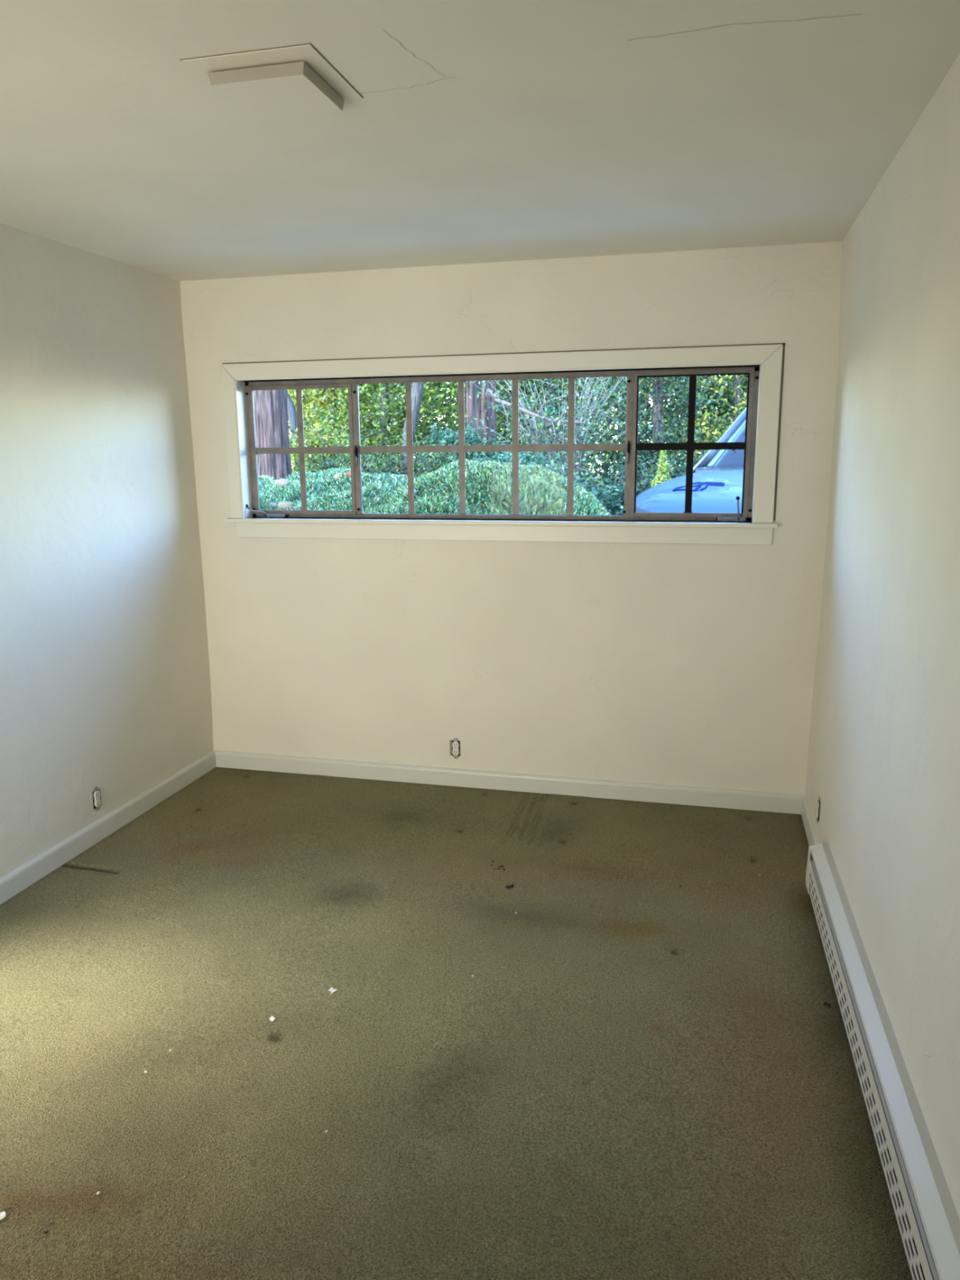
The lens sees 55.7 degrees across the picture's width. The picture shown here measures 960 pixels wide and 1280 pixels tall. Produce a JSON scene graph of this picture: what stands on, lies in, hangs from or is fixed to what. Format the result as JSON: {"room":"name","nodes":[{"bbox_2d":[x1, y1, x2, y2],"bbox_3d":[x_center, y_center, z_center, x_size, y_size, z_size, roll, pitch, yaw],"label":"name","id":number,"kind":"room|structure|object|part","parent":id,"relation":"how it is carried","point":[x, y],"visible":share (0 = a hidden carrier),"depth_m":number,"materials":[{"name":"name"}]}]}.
{"room":"empty bedroom","nodes":[
{"label":"empty bedroom","id":0,"kind":"room"},
{"bbox_2d":[0,223,213,877],"bbox_3d":[-2.117,-0.024,2.181,0.175,2.440,5.138,2,12,14],"label":"wall","id":1,"kind":"structure","parent":0,"point":[105,679],"depth_m":3.79,"materials":[{"name":"beige paint"}]},
{"bbox_2d":[92,786,102,810],"bbox_3d":[-1.638,0.678,3.900,0.013,0.106,0.053,2,12,14],"label":"electrical outlet","id":2,"kind":"object","parent":1,"relation":"attached to","point":[96,794],"visible":1,"depth_m":3.89,"materials":[{"name":"grey plastic"}]},
{"bbox_2d":[93,790,100,798],"bbox_3d":[-1.639,0.660,3.891,0.008,0.029,0.034,2,12,14],"label":"receptacle","id":3,"kind":"object","parent":2,"relation":"attached to","point":[96,793],"depth_m":3.89,"materials":[{"name":"white plastic"}]},
{"bbox_2d":[94,799,101,806],"bbox_3d":[-1.638,0.699,3.899,0.008,0.029,0.034,2,12,14],"label":"receptacle","id":4,"kind":"object","parent":2,"relation":"attached to","point":[97,802],"depth_m":3.89,"materials":[{"name":"white plastic"}]},
{"bbox_2d":[0,751,216,904],"bbox_3d":[-1.647,0.824,3.887,0.018,0.088,1.974,2,12,14],"label":"baseboard","id":5,"kind":"structure","parent":1,"relation":"attached to","point":[28,873],"depth_m":3.90,"materials":[{"name":"white paint"}]},
{"bbox_2d":[0,767,912,1279],"bbox_3d":[-0.563,1.239,2.050,3.034,0.019,5.140,2,12,14],"label":"floor","id":6,"kind":"structure","parent":0,"point":[637,1073],"depth_m":2.51,"materials":[{"name":"green carpet"}]},
{"bbox_2d":[0,1210,5,1219],"bbox_3d":[-1.043,1.250,1.970,0.018,0.006,0.030,9,15,38],"label":"flake","id":7,"kind":"object","parent":6,"relation":"on","point":[2,1214],"visible":1,"depth_m":1.98,"materials":[{"name":"white paper"}]},
{"bbox_2d":[328,986,337,994],"bbox_3d":[-0.454,1.077,2.794,0.024,0.005,0.027,6,13,31],"label":"flake","id":8,"kind":"object","parent":6,"relation":"on","point":[331,989],"visible":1,"depth_m":2.79,"materials":[{"name":"white"}]},
{"bbox_2d":[505,884,514,888],"bbox_3d":[0.115,0.937,3.456,0.037,0.007,0.026,-4,12,-18],"label":"crumb","id":9,"kind":"object","parent":6,"relation":"on","point":[512,885],"visible":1,"depth_m":3.46,"materials":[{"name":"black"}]},
{"bbox_2d":[822,1001,831,1007],"bbox_3d":[1.033,1.084,2.704,0.024,0.005,0.020,7,14,34],"label":"crumb","id":10,"kind":"object","parent":6,"relation":"on","point":[825,1002],"visible":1,"depth_m":2.70,"materials":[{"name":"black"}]},
{"bbox_2d":[805,843,959,1279],"bbox_3d":[0.940,1.122,2.032,0.075,0.195,2.818,2,12,13],"label":"baseboard heater","id":11,"kind":"object","parent":6,"relation":"on","point":[928,1220],"visible":1,"depth_m":2.10,"materials":[{"name":"white metal"}]},
{"bbox_2d":[0,0,959,281],"bbox_3d":[-0.557,-1.221,1.581,3.392,0.121,5.458,2,12,14],"label":"ceiling","id":12,"kind":"structure","parent":0,"point":[480,131],"depth_m":2.34,"materials":[{"name":"paint"}]},
{"bbox_2d":[179,43,363,119],"bbox_3d":[-0.455,-1.238,2.037,0.299,0.031,0.299,2,12,14],"label":"ceiling light","id":13,"kind":"object","parent":12,"relation":"in","point":[295,80],"visible":1,"depth_m":1.98,"materials":[{"name":"beige plastic"}]},
{"bbox_2d":[207,62,344,110],"bbox_3d":[-0.456,-1.239,2.060,0.226,0.023,0.226,2,12,14],"label":"diffuser","id":14,"kind":"object","parent":13,"relation":"attached to","point":[252,86],"depth_m":2.00,"materials":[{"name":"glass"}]},
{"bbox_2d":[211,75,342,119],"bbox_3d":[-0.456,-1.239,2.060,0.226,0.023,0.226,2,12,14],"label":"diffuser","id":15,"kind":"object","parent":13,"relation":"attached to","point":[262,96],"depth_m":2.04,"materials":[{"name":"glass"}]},
{"bbox_2d":[179,241,842,795],"bbox_3d":[0.062,-0.472,4.306,3.362,2.490,0.125,2,12,14],"label":"wall","id":16,"kind":"structure","parent":0,"point":[685,664],"depth_m":4.22,"materials":[{"name":"beige paint"}]},
{"bbox_2d":[449,737,460,758],"bbox_3d":[-0.125,0.535,4.489,0.053,0.106,0.013,2,12,14],"label":"electrical outlet","id":17,"kind":"object","parent":16,"relation":"attached to","point":[455,745],"visible":1,"depth_m":4.49,"materials":[{"name":"grey plastic"}]},
{"bbox_2d":[452,742,458,747],"bbox_3d":[-0.120,0.516,4.482,0.034,0.029,0.008,2,12,14],"label":"receptacle","id":18,"kind":"object","parent":17,"relation":"attached to","point":[455,744],"depth_m":4.48,"materials":[{"name":"white plastic"}]},
{"bbox_2d":[452,749,459,755],"bbox_3d":[-0.120,0.554,4.490,0.034,0.029,0.008,2,12,14],"label":"receptacle","id":19,"kind":"object","parent":17,"relation":"attached to","point":[455,752],"depth_m":4.49,"materials":[{"name":"white plastic"}]},
{"bbox_2d":[221,342,785,545],"bbox_3d":[0.021,-0.883,4.209,2.618,0.838,0.167,2,12,14],"label":"window","id":20,"kind":"structure","parent":16,"relation":"in","point":[761,446],"depth_m":4.15,"materials":[{"name":"white paint"}]},
{"bbox_3d":[-1.113,-0.641,4.527,0.105,0.057,0.018,-1,12,-4],"label":"crank handle","id":21,"kind":"part","parent":20,"relation":"part of","materials":[{"name":"grey metal"}]},
{"bbox_3d":[-0.870,-0.929,4.460,0.538,0.619,0.014,2,12,14],"label":"casement sash","id":22,"kind":"part","parent":20,"relation":"part of","materials":[{"name":"grey paint"}]},
{"bbox_3d":[0.038,-0.895,4.248,1.284,0.625,0.014,2,12,14],"label":"fixed sash","id":23,"kind":"part","parent":20,"relation":"part of","materials":[{"name":"grey paint"}]},
{"bbox_3d":[0.024,-0.555,4.276,2.618,0.020,0.167,2,12,14],"label":"sill","id":24,"kind":"part","parent":20,"relation":"part of","materials":[{"name":"white paint"}]},
{"bbox_3d":[0.026,-0.896,4.249,2.420,0.659,0.022,2,12,14],"label":"frame","id":25,"kind":"part","parent":20,"relation":"part of","materials":[{"name":"grey paint"}]},
{"bbox_3d":[0.664,-0.815,4.080,0.009,0.051,0.012,8,14,36],"label":"latch lever","id":26,"kind":"part","parent":20,"relation":"part of","materials":[{"name":"grey paint"}]},
{"bbox_3d":[0.929,-0.863,4.019,0.514,0.635,0.014,2,12,14],"label":"casement sash","id":27,"kind":"part","parent":20,"relation":"part of","materials":[{"name":"grey paint"}]},
{"bbox_3d":[1.134,-0.572,3.986,0.013,0.098,0.025,9,15,40],"label":"crank handle","id":28,"kind":"part","parent":20,"relation":"part of","materials":[{"name":"grey metal"}]},
{"bbox_2d":[213,750,804,813],"bbox_3d":[0.027,0.688,4.480,2.980,0.088,0.016,2,12,14],"label":"baseboard","id":29,"kind":"structure","parent":16,"relation":"attached to","point":[520,782],"depth_m":4.43,"materials":[{"name":"white paint"}]},
{"bbox_2d":[804,53,959,1219],"bbox_3d":[0.954,0.103,1.430,0.220,2.440,5.138,2,12,14],"label":"wall","id":30,"kind":"structure","parent":0,"point":[883,759],"depth_m":2.33,"materials":[{"name":"beige paint"}]},
{"bbox_2d":[800,795,818,845],"bbox_3d":[1.371,0.826,3.749,0.014,0.088,0.784,2,12,14],"label":"baseboard","id":31,"kind":"structure","parent":30,"relation":"attached to","point":[810,830],"depth_m":3.88,"materials":[{"name":"white paint"}]},
{"bbox_2d":[815,795,820,822],"bbox_3d":[1.352,0.677,3.645,0.013,0.106,0.053,2,12,14],"label":"electrical outlet","id":32,"kind":"object","parent":30,"relation":"attached to","point":[818,802],"visible":1,"depth_m":3.63,"materials":[{"name":"grey plastic"}]},
{"bbox_2d":[815,800,818,808],"bbox_3d":[1.349,0.658,3.636,0.008,0.029,0.034,2,12,14],"label":"receptacle","id":33,"kind":"object","parent":32,"relation":"attached to","point":[817,802],"depth_m":3.62,"materials":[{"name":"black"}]},
{"label":"outside","id":34,"kind":"structure","parent":0,"visible":0},
{"bbox_3d":[3.883,-3.513,21.613,30.000,0.745,35.662,2,12,14],"label":"ground","id":35,"kind":"structure","parent":34,"visible":0},
{"bbox_2d":[253,389,292,479],"bbox_3d":[-2.067,-4.535,8.439,2.225,6.885,2.249,-7,13,-27],"label":"tree","id":36,"kind":"object","parent":35,"relation":"on","point":[270,406],"visible":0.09,"depth_m":8.91,"materials":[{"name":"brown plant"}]},
{"bbox_2d":[275,505,310,510],"bbox_3d":[-1.042,-0.504,5.351,1.800,0.564,0.870,2,12,14],"label":"juniper shrub","id":37,"kind":"object","parent":35,"relation":"on","point":[292,508],"visible":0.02,"depth_m":5.34,"materials":[{"name":"green plant"}]},
{"bbox_2d":[268,502,277,506],"bbox_3d":[-1.202,-0.790,5.304,0.025,0.028,0.072,10,15,40],"label":"fallen leaf","id":38,"kind":"object","parent":37,"relation":"on","point":[273,504],"visible":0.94,"depth_m":5.30,"materials":[{"name":"plant"}]},
{"bbox_2d":[277,501,296,508],"bbox_3d":[-1.112,-0.780,5.253,0.114,0.043,0.040,2,12,14],"label":"fallen leaf","id":39,"kind":"object","parent":37,"relation":"on","point":[284,504],"visible":1,"depth_m":5.25,"materials":[{"name":"beige plant"}]},
{"bbox_2d":[286,389,299,473],"bbox_3d":[-2.405,-3.525,10.447,2.015,4.235,1.565,-5,12,-20],"label":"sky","id":40,"kind":"structure","parent":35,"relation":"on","point":[291,411],"depth_m":10.50,"materials":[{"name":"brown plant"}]},
{"bbox_2d":[288,392,368,472],"bbox_3d":[-4.349,-5.965,18.224,4.589,6.202,2.878,2,12,14],"label":"broadleaf tree","id":41,"kind":"object","parent":35,"relation":"on","point":[291,444],"visible":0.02,"depth_m":18.19,"materials":[{"name":"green plant"}]},
{"bbox_2d":[257,466,414,510],"bbox_3d":[-1.533,-0.874,6.651,3.400,0.778,2.350,2,12,14],"label":"juniper shrub","id":42,"kind":"object","parent":35,"relation":"on","point":[325,491],"visible":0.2,"depth_m":6.29,"materials":[{"name":"green plant"}]},
{"bbox_2d":[274,478,292,487],"bbox_3d":[-1.199,-0.965,5.575,0.126,0.052,0.039,1,12,8],"label":"fallen leaf","id":43,"kind":"object","parent":42,"relation":"on","point":[280,482],"visible":1,"depth_m":5.58,"materials":[{"name":"beige plant"}]},
{"bbox_2d":[333,474,342,478],"bbox_3d":[-0.870,-1.005,5.583,0.072,0.030,0.023,10,15,42],"label":"fallen leaf","id":44,"kind":"object","parent":42,"relation":"on","point":[336,476],"visible":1,"depth_m":5.59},
{"bbox_2d":[345,471,351,477],"bbox_3d":[-0.789,-1.014,5.574,0.084,0.039,0.020,-8,14,-34],"label":"fallen leaf","id":45,"kind":"object","parent":42,"relation":"on","point":[348,473],"visible":0.49,"depth_m":5.56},
{"bbox_2d":[288,386,400,471],"bbox_3d":[-2.840,-4.662,14.913,3.966,4.948,3.404,-1,12,-5],"label":"broadleaf tree","id":46,"kind":"object","parent":35,"relation":"on","point":[289,390],"visible":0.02,"depth_m":14.64,"materials":[{"name":"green plant"}]},
{"bbox_2d":[288,407,404,473],"bbox_3d":[-1.636,-2.057,10.428,1.784,1.236,1.264,-1,12,0],"label":"shrub","id":47,"kind":"object","parent":35,"relation":"on","point":[309,439],"visible":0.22,"depth_m":10.28,"materials":[{"name":"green plant"}]},
{"bbox_2d":[287,383,429,472],"bbox_3d":[-2.014,-4.005,13.498,3.153,4.191,2.835,5,13,24],"label":"broadleaf tree","id":48,"kind":"object","parent":35,"relation":"on","point":[311,399],"visible":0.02,"depth_m":13.33,"materials":[{"name":"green plant"}]},
{"bbox_2d":[303,381,466,475],"bbox_3d":[-1.132,-3.952,12.480,3.175,4.411,2.770,10,15,41],"label":"broadleaf tree","id":49,"kind":"object","parent":35,"relation":"on","point":[382,402],"visible":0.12,"depth_m":12.42,"materials":[{"name":"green plant"}]},
{"bbox_2d":[292,428,497,478],"bbox_3d":[-0.944,-1.741,9.448,2.021,0.924,2.069,-6,13,-23],"label":"shrub","id":50,"kind":"object","parent":35,"relation":"on","point":[366,467],"visible":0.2,"depth_m":9.22,"materials":[{"name":"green plant"}]},
{"bbox_2d":[399,382,423,476],"bbox_3d":[-0.639,-3.413,9.932,1.669,4.201,1.598,2,12,14],"label":"slim tree","id":51,"kind":"object","parent":35,"relation":"on","point":[417,388],"visible":0.02,"depth_m":10.12,"materials":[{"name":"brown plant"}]},
{"bbox_2d":[321,381,525,469],"bbox_3d":[-0.960,-6.960,23.044,6.623,6.238,3.008,2,12,12],"label":"broadleaf tree","id":52,"kind":"object","parent":35,"relation":"on","point":[454,384],"visible":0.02,"depth_m":23.00,"materials":[{"name":"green plant"}]},
{"bbox_2d":[376,379,546,477],"bbox_3d":[-0.323,-4.443,13.664,3.198,4.975,2.796,2,12,14],"label":"broadleaf tree","id":53,"kind":"object","parent":35,"relation":"on","point":[500,382],"visible":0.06,"depth_m":13.29,"materials":[{"name":"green plant"}]},
{"bbox_2d":[361,377,588,471],"bbox_3d":[-0.286,-5.915,17.805,5.440,6.201,3.023,0,12,4],"label":"broadleaf tree","id":54,"kind":"object","parent":35,"relation":"on","point":[560,384],"visible":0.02,"depth_m":17.51,"materials":[{"name":"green plant"}]},
{"bbox_2d":[413,417,544,470],"bbox_3d":[-0.081,-1.956,10.179,1.714,1.045,1.121,2,12,14],"label":"shrub","id":55,"kind":"object","parent":35,"relation":"on","point":[447,438],"visible":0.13,"depth_m":10.05,"materials":[{"name":"green plant"}]},
{"bbox_2d":[466,380,497,444],"bbox_3d":[0.000,-5.055,10.553,2.030,7.261,2.145,-11,16,-43],"label":"tree","id":56,"kind":"object","parent":35,"relation":"on","point":[473,404],"visible":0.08,"depth_m":10.86,"materials":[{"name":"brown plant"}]},
{"bbox_2d":[485,387,586,444],"bbox_3d":[0.233,-2.396,9.696,0.737,0.740,2.392,-5,12,-22],"label":"bare branch","id":57,"kind":"object","parent":56,"relation":"attached to","point":[498,400],"visible":0.7,"depth_m":8.88,"materials":[{"name":"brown wood"}]},
{"bbox_2d":[362,458,611,515],"bbox_3d":[-0.016,-0.426,5.711,1.927,1.400,1.922,2,12,14],"label":"juniper shrub","id":58,"kind":"object","parent":35,"relation":"on","point":[488,485],"visible":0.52,"depth_m":5.26,"materials":[{"name":"green plant"}]},
{"bbox_2d":[403,488,418,495],"bbox_3d":[-0.397,-0.868,5.340,0.108,0.044,0.034,1,12,8],"label":"fallen leaf","id":59,"kind":"object","parent":58,"relation":"on","point":[406,491],"visible":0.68,"depth_m":5.34,"materials":[{"name":"beige plant"}]},
{"bbox_2d":[449,377,652,491],"bbox_3d":[0.967,-4.169,12.588,2.985,4.811,3.040,-11,15,-41],"label":"broadleaf tree","id":60,"kind":"object","parent":35,"relation":"on","point":[551,391],"visible":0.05,"depth_m":12.57,"materials":[{"name":"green plant"}]},
{"bbox_2d":[474,444,639,515],"bbox_3d":[0.591,-1.423,8.181,1.736,0.679,0.976,6,13,30],"label":"shrub","id":61,"kind":"object","parent":35,"relation":"on","point":[523,459],"visible":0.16,"depth_m":8.07,"materials":[{"name":"green plant"}]},
{"bbox_2d":[457,376,672,489],"bbox_3d":[0.772,-2.365,9.213,2.352,2.133,2.968,2,12,14],"label":"tree","id":62,"kind":"object","parent":35,"relation":"on","point":[558,426],"visible":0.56,"depth_m":9.08,"materials":[{"name":"green plant"}]},
{"bbox_2d":[502,377,724,485],"bbox_3d":[3.098,-6.808,22.075,6.676,6.219,3.011,5,13,24],"label":"broadleaf tree","id":63,"kind":"object","parent":35,"relation":"on","point":[604,469],"visible":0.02,"depth_m":21.86,"materials":[{"name":"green plant"}]},
{"bbox_2d":[510,376,721,488],"bbox_3d":[1.993,-4.464,13.396,3.051,5.082,2.970,-6,13,-27],"label":"broadleaf tree","id":64,"kind":"object","parent":35,"relation":"on","point":[606,434],"visible":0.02,"depth_m":13.25,"materials":[{"name":"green plant"}]},
{"bbox_2d":[518,375,747,487],"bbox_3d":[2.918,-5.893,17.557,5.309,6.201,2.832,4,12,20],"label":"broadleaf tree","id":65,"kind":"object","parent":35,"relation":"on","point":[713,404],"visible":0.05,"depth_m":17.20,"materials":[{"name":"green plant"}]},
{"bbox_2d":[590,450,701,514],"bbox_3d":[1.653,-1.161,8.563,1.507,1.337,1.118,-6,13,-25],"label":"shrub","id":66,"kind":"object","parent":35,"relation":"on","point":[641,482],"visible":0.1,"depth_m":8.35,"materials":[{"name":"green plant"}]},
{"bbox_2d":[588,375,723,510],"bbox_3d":[1.958,-3.132,9.691,1.797,3.644,1.623,-1,12,0],"label":"tree","id":67,"kind":"object","parent":35,"relation":"on","point":[659,409],"visible":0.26,"depth_m":9.85,"materials":[{"name":"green plant"}]},
{"bbox_2d":[649,450,671,487],"bbox_3d":[1.510,-0.917,7.572,0.695,1.370,0.681,2,12,14],"label":"young conifer","id":68,"kind":"object","parent":35,"relation":"on","point":[663,474],"visible":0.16,"depth_m":7.45,"materials":[{"name":"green plant"}]},
{"bbox_2d":[635,408,746,512],"bbox_3d":[3.031,-1.162,7.669,2.040,1.685,4.516,8,14,35],"label":"parked car","id":69,"kind":"object","parent":35,"relation":"on","point":[717,477],"visible":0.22,"depth_m":6.50,"materials":[{"name":"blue metal"}]},
{"bbox_2d":[640,374,746,466],"bbox_3d":[3.955,-4.684,13.660,3.338,5.378,3.111,11,16,44],"label":"broadleaf tree","id":70,"kind":"object","parent":35,"relation":"on","point":[735,410],"visible":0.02,"depth_m":13.72,"materials":[{"name":"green plant"}]},
{"bbox_2d":[667,376,747,453],"bbox_3d":[7.403,-6.607,20.959,6.767,6.241,2.920,2,12,14],"label":"broadleaf tree","id":71,"kind":"object","parent":35,"relation":"on","point":[745,384],"visible":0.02,"depth_m":21.22,"materials":[{"name":"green plant"}]},
{"bbox_2d":[680,374,747,440],"bbox_3d":[5.913,-5.656,16.266,4.983,6.200,2.882,3,12,16],"label":"broadleaf tree","id":72,"kind":"object","parent":35,"relation":"on","point":[727,392],"visible":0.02,"depth_m":16.79,"materials":[{"name":"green plant"}]}
]}

